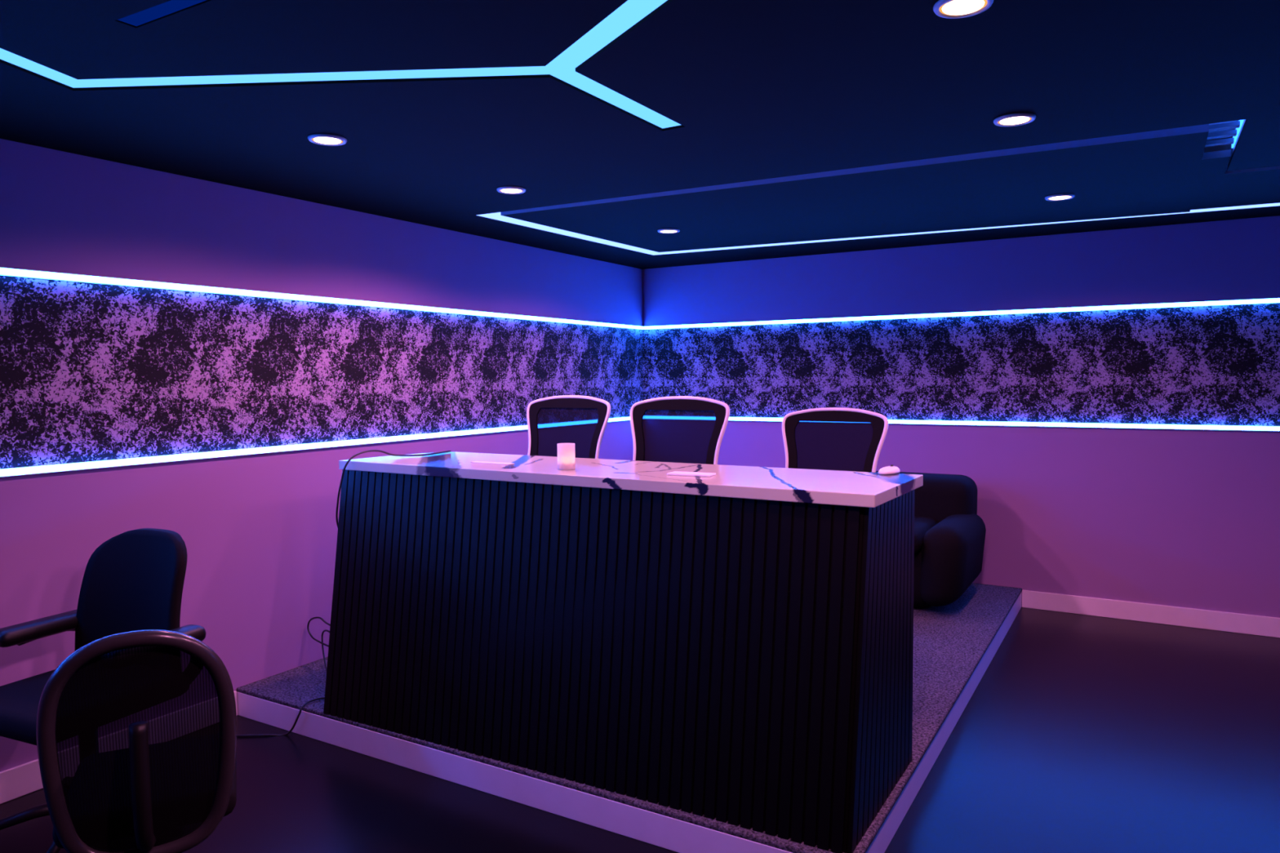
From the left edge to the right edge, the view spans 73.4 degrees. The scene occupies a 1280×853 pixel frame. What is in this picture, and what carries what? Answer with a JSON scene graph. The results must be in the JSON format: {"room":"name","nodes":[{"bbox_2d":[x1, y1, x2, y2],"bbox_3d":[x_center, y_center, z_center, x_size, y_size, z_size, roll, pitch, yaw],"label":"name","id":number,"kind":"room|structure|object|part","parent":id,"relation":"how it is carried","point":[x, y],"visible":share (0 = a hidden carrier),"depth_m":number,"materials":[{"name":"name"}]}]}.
{"room":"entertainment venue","nodes":[
{"label":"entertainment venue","id":0,"kind":"room"},
{"bbox_2d":[0,138,644,772],"bbox_3d":[-2.293,0.100,3.241,0.120,2.520,9.120,1,4,31],"label":"wall","id":1,"kind":"structure","parent":0,"point":[89,371],"depth_m":3.90,"materials":[{"name":"paint"}]},
{"bbox_2d":[0,690,237,804],"bbox_3d":[-3.200,1.404,1.641,0.014,0.114,5.307,1,4,31],"label":"baseboard","id":2,"kind":"structure","parent":1,"relation":"attached to","point":[18,781],"depth_m":3.16,"materials":[{"name":"white paint"}]},
{"bbox_2d":[0,416,630,477],"bbox_3d":[-1.882,0.124,3.802,0.013,0.029,7.500,1,4,31],"label":"led strip","id":3,"kind":"object","parent":1,"relation":"attached to","point":[20,471],"visible":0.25,"depth_m":3.87,"materials":[{"name":"white plastic"}]},
{"bbox_2d":[0,266,643,329],"bbox_3d":[-1.889,-0.600,3.761,0.013,0.029,7.500,1,4,31],"label":"led strip","id":4,"kind":"object","parent":1,"relation":"attached to","point":[4,271],"visible":1,"depth_m":3.98,"materials":[{"name":"white plastic"}]},
{"bbox_2d":[0,0,1279,269],"bbox_3d":[0.724,-0.967,1.304,7.240,0.016,9.240,1,4,31],"label":"ceiling","id":5,"kind":"structure","parent":0,"point":[756,90],"depth_m":2.65,"materials":[{"name":"black paint"}]},
{"bbox_2d":[118,0,205,26],"bbox_3d":[-0.995,-0.994,1.949,0.616,0.020,0.052,1,4,30],"label":"channel","id":6,"kind":"object","parent":5,"relation":"attached to","point":[166,8],"visible":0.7,"depth_m":2.04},
{"bbox_2d":[307,133,346,146],"bbox_3d":[-1.134,-1.040,3.114,0.134,0.009,0.134,1,4,31],"label":"recessed light","id":7,"kind":"object","parent":5,"relation":"in","point":[330,140],"visible":1,"depth_m":3.10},
{"bbox_2d":[0,0,680,128],"bbox_3d":[-0.559,-1.025,2.326,2.348,0.020,1.674,0,3,11],"label":"ceiling light strip","id":8,"kind":"object","parent":5,"relation":"attached to","point":[563,67],"visible":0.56,"depth_m":2.49,"materials":[{"name":"blue plastic"}]},
{"bbox_2d":[496,186,525,194],"bbox_3d":[-0.596,-1.094,3.973,0.134,0.009,0.134,1,4,31],"label":"recessed light","id":9,"kind":"object","parent":5,"relation":"in","point":[505,189],"visible":1,"depth_m":3.96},
{"bbox_2d":[500,124,1208,252],"bbox_3d":[1.110,-1.201,4.614,3.177,0.119,1.927,1,4,31],"label":"ceiling panel","id":10,"kind":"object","parent":5,"relation":"attached to","point":[1153,172],"depth_m":4.25,"materials":[{"name":"black paint"}]},
{"bbox_2d":[657,228,679,233],"bbox_3d":[0.171,-1.163,5.108,0.134,0.009,0.134,1,4,31],"label":"recessed light","id":11,"kind":"object","parent":10,"relation":"attached to","point":[662,230],"visible":1,"depth_m":5.09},
{"bbox_2d":[1044,193,1075,200],"bbox_3d":[2.057,-1.123,4.203,0.134,0.009,0.134,1,4,31],"label":"recessed light","id":12,"kind":"object","parent":10,"relation":"attached to","point":[1060,197],"visible":1,"depth_m":4.18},
{"bbox_2d":[475,202,1279,255],"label":"light","id":13,"kind":"object","parent":5,"relation":"attached to","point":[496,215],"depth_m":5.26,"materials":[{"name":"plastic"}]},
{"bbox_2d":[933,0,993,18],"bbox_3d":[0.764,-0.995,2.029,0.134,0.009,0.134,1,4,31],"label":"recessed light","id":14,"kind":"object","parent":5,"relation":"in","point":[952,9],"visible":1,"depth_m":2.03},
{"bbox_2d":[993,112,1035,126],"bbox_3d":[1.286,-1.052,2.946,0.134,0.009,0.134,1,4,31],"label":"recessed light","id":15,"kind":"object","parent":5,"relation":"in","point":[1019,118],"visible":1,"depth_m":2.93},
{"bbox_2d":[1204,119,1245,167],"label":"light","id":16,"kind":"object","parent":5,"relation":"attached to","point":[1224,135],"depth_m":3.34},
{"bbox_2d":[1190,149,1279,209],"bbox_3d":[3.843,-1.166,3.481,2.781,0.109,1.277,1,4,26],"label":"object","id":17,"kind":"structure","parent":5,"relation":"attached to","point":[1216,187],"depth_m":4.03,"materials":[{"name":"black paint"}]},
{"bbox_2d":[0,606,1279,852],"bbox_3d":[0.746,1.477,1.443,7.240,0.080,9.240,1,4,31],"label":"floor","id":18,"kind":"structure","parent":0,"point":[1080,733],"depth_m":3.23,"materials":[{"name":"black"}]},
{"bbox_2d":[0,528,205,852],"bbox_3d":[-1.871,0.883,2.920,0.660,0.985,0.627,1,4,24],"label":"chair","id":19,"kind":"object","parent":18,"relation":"on","point":[134,580],"visible":0.45,"depth_m":3.05,"materials":[{"name":"black fabric"}]},
{"bbox_3d":[-1.893,0.906,2.872,0.500,0.085,0.520,1,4,24],"label":"seat","id":20,"kind":"part","parent":19,"relation":"part of","materials":[{"name":"black fabric"}]},
{"bbox_3d":[-2.068,0.810,3.085,0.128,0.231,0.283,1,4,24],"label":"armrest","id":21,"kind":"part","parent":19,"relation":"part of","materials":[{"name":"black plastic"}]},
{"bbox_3d":[-1.794,0.633,3.086,0.516,0.505,0.165,1,4,24],"label":"backrest","id":22,"kind":"part","parent":19,"relation":"part of","materials":[{"name":"black fabric"}]},
{"bbox_2d":[35,629,236,852],"bbox_3d":[-1.292,0.936,2.272,0.635,0.944,0.607,-2,4,-25],"label":"chair","id":23,"kind":"object","parent":18,"relation":"on","point":[136,731],"visible":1,"depth_m":2.04,"materials":[{"name":"black plastic"}]},
{"bbox_3d":[-1.309,0.965,2.313,0.400,0.080,0.440,-2,4,-25],"label":"seat","id":24,"kind":"part","parent":23,"relation":"part of","materials":[{"name":"black fabric"}]},
{"bbox_2d":[236,449,451,737],"bbox_3d":[-1.457,0.713,3.876,0.678,1.219,1.103,1,4,31],"label":"power cable","id":25,"kind":"object","parent":18,"relation":"on","point":[369,451],"visible":0.73,"depth_m":3.77,"materials":[{"name":"black rubber"}]},
{"bbox_2d":[236,582,1022,852],"bbox_3d":[0.329,1.188,4.769,2.864,0.126,3.689,1,4,31],"label":"stage platform","id":26,"kind":"object","parent":18,"relation":"on","point":[955,643],"visible":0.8,"depth_m":3.41,"materials":[{"name":"grey carpet"}]},
{"bbox_2d":[526,395,610,458],"bbox_3d":[-0.456,0.502,4.320,0.635,1.309,0.607,1,4,29],"label":"mesh office chair","id":27,"kind":"object","parent":26,"relation":"on","point":[582,421],"visible":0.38,"depth_m":4.45,"materials":[{"name":"black fabric"}]},
{"bbox_3d":[-0.389,0.123,4.428,0.396,0.446,0.111,1,4,29],"label":"panel","id":28,"kind":"part","parent":27,"relation":"part of","materials":[{"name":"black fabric"}]},
{"bbox_2d":[323,451,923,852],"bbox_3d":[-0.210,0.687,3.362,2.389,1.044,0.779,1,4,31],"label":"reception desk","id":29,"kind":"object","parent":26,"relation":"on","point":[735,645],"visible":0.96,"depth_m":2.94,"materials":[{"name":"black wood"}]},
{"bbox_2d":[470,461,514,465],"bbox_3d":[-0.619,0.153,3.592,0.210,0.004,0.036,1,4,31],"label":"paper sheet","id":30,"kind":"object","parent":29,"relation":"on","point":[479,462],"visible":1,"depth_m":3.58,"materials":[{"name":"white paper"}]},
{"bbox_2d":[557,443,575,470],"bbox_3d":[-0.286,0.117,3.333,0.069,0.100,0.069,1,4,31],"label":"candle holder","id":31,"kind":"object","parent":29,"relation":"on","point":[566,451],"visible":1,"depth_m":3.30,"materials":[{"name":"white glass"}]},
{"bbox_2d":[338,451,923,507],"bbox_3d":[-0.167,0.181,3.410,2.387,0.040,0.599,1,4,31],"label":"countertop","id":32,"kind":"structure","parent":29,"relation":"on","point":[833,487],"depth_m":3.11,"materials":[{"name":"white stone"}]},
{"bbox_2d":[666,471,715,477],"bbox_3d":[0.185,0.172,3.096,0.166,0.008,0.070,1,4,27],"label":"notepad","id":33,"kind":"object","parent":29,"relation":"on","point":[675,473],"visible":1,"depth_m":3.08,"materials":[{"name":"white paper"}]},
{"bbox_3d":[0.789,0.731,2.797,0.038,1.004,0.725,1,4,32],"label":"panel","id":34,"kind":"part","parent":29,"relation":"part of","materials":[{"name":"black wood"}]},
{"bbox_2d":[878,464,900,475],"bbox_3d":[0.900,0.154,3.100,0.064,0.030,0.116,2,4,42],"label":"computer mouse","id":35,"kind":"object","parent":29,"relation":"on","point":[891,469],"visible":1,"depth_m":3.07,"materials":[{"name":"white plastic"}]},
{"bbox_2d":[630,395,729,464],"bbox_3d":[0.107,0.520,3.938,0.635,1.307,0.607,1,4,27],"label":"mesh office chair","id":36,"kind":"object","parent":26,"relation":"on","point":[677,428],"visible":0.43,"depth_m":4.07,"materials":[{"name":"black fabric"}]},
{"bbox_3d":[0.169,0.141,4.049,0.396,0.446,0.111,1,4,27],"label":"panel","id":37,"kind":"part","parent":36,"relation":"part of","materials":[{"name":"black fabric"}]},
{"bbox_2d":[782,407,888,472],"bbox_3d":[0.805,0.546,3.873,0.635,1.249,0.607,2,4,34],"label":"mesh office chair","id":38,"kind":"object","parent":26,"relation":"on","point":[826,438],"visible":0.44,"depth_m":3.99,"materials":[{"name":"black fabric"}]},
{"bbox_3d":[0.882,0.197,3.977,0.396,0.446,0.111,2,4,34],"label":"panel","id":39,"kind":"part","parent":38,"relation":"part of","materials":[{"name":"black fabric"}]},
{"bbox_2d":[875,471,986,608],"bbox_3d":[1.617,0.702,5.425,0.990,0.748,0.982,1,4,31],"label":"armchair","id":40,"kind":"object","parent":26,"relation":"on","point":[949,534],"visible":0.4,"depth_m":5.02,"materials":[{"name":"black fabric"}]},
{"bbox_2d":[914,515,938,553],"bbox_3d":[1.539,0.654,5.292,0.500,0.140,0.680,1,4,31],"label":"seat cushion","id":41,"kind":"object","parent":40,"relation":"on","point":[922,524],"depth_m":5.08,"materials":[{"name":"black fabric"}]},
{"bbox_3d":[1.771,0.536,5.676,0.840,0.448,0.376,1,4,31],"label":"backrest","id":42,"kind":"part","parent":40,"relation":"part of","materials":[{"name":"black fabric"}]},
{"bbox_3d":[1.907,0.795,5.210,0.267,0.480,0.820,1,4,31],"label":"armrest","id":43,"kind":"part","parent":40,"relation":"part of","materials":[{"name":"black fabric"}]},
{"bbox_2d":[642,215,1279,617],"bbox_3d":[3.068,-0.065,5.279,7.000,2.520,0.120,1,4,31],"label":"wall","id":44,"kind":"structure","parent":0,"point":[1188,518],"depth_m":5.46,"materials":[{"name":"paint"}]},
{"bbox_2d":[643,297,1279,329],"bbox_3d":[3.020,-0.727,5.189,6.980,0.029,0.013,1,4,31],"label":"led strip","id":45,"kind":"object","parent":44,"relation":"attached to","point":[1265,300],"visible":1,"depth_m":5.62,"materials":[{"name":"white plastic"}]},
{"bbox_2d":[728,417,1279,431],"bbox_3d":[3.026,-0.002,5.231,6.980,0.029,0.013,1,4,31],"label":"led strip","id":46,"kind":"object","parent":44,"relation":"attached to","point":[1198,427],"visible":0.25,"depth_m":5.40,"materials":[{"name":"white plastic"}]},
{"bbox_2d":[1022,590,1279,638],"bbox_3d":[4.276,1.170,4.557,4.134,0.114,0.014,1,4,31],"label":"baseboard","id":47,"kind":"structure","parent":44,"relation":"attached to","point":[1260,625],"depth_m":5.23,"materials":[{"name":"white paint"}]}
]}

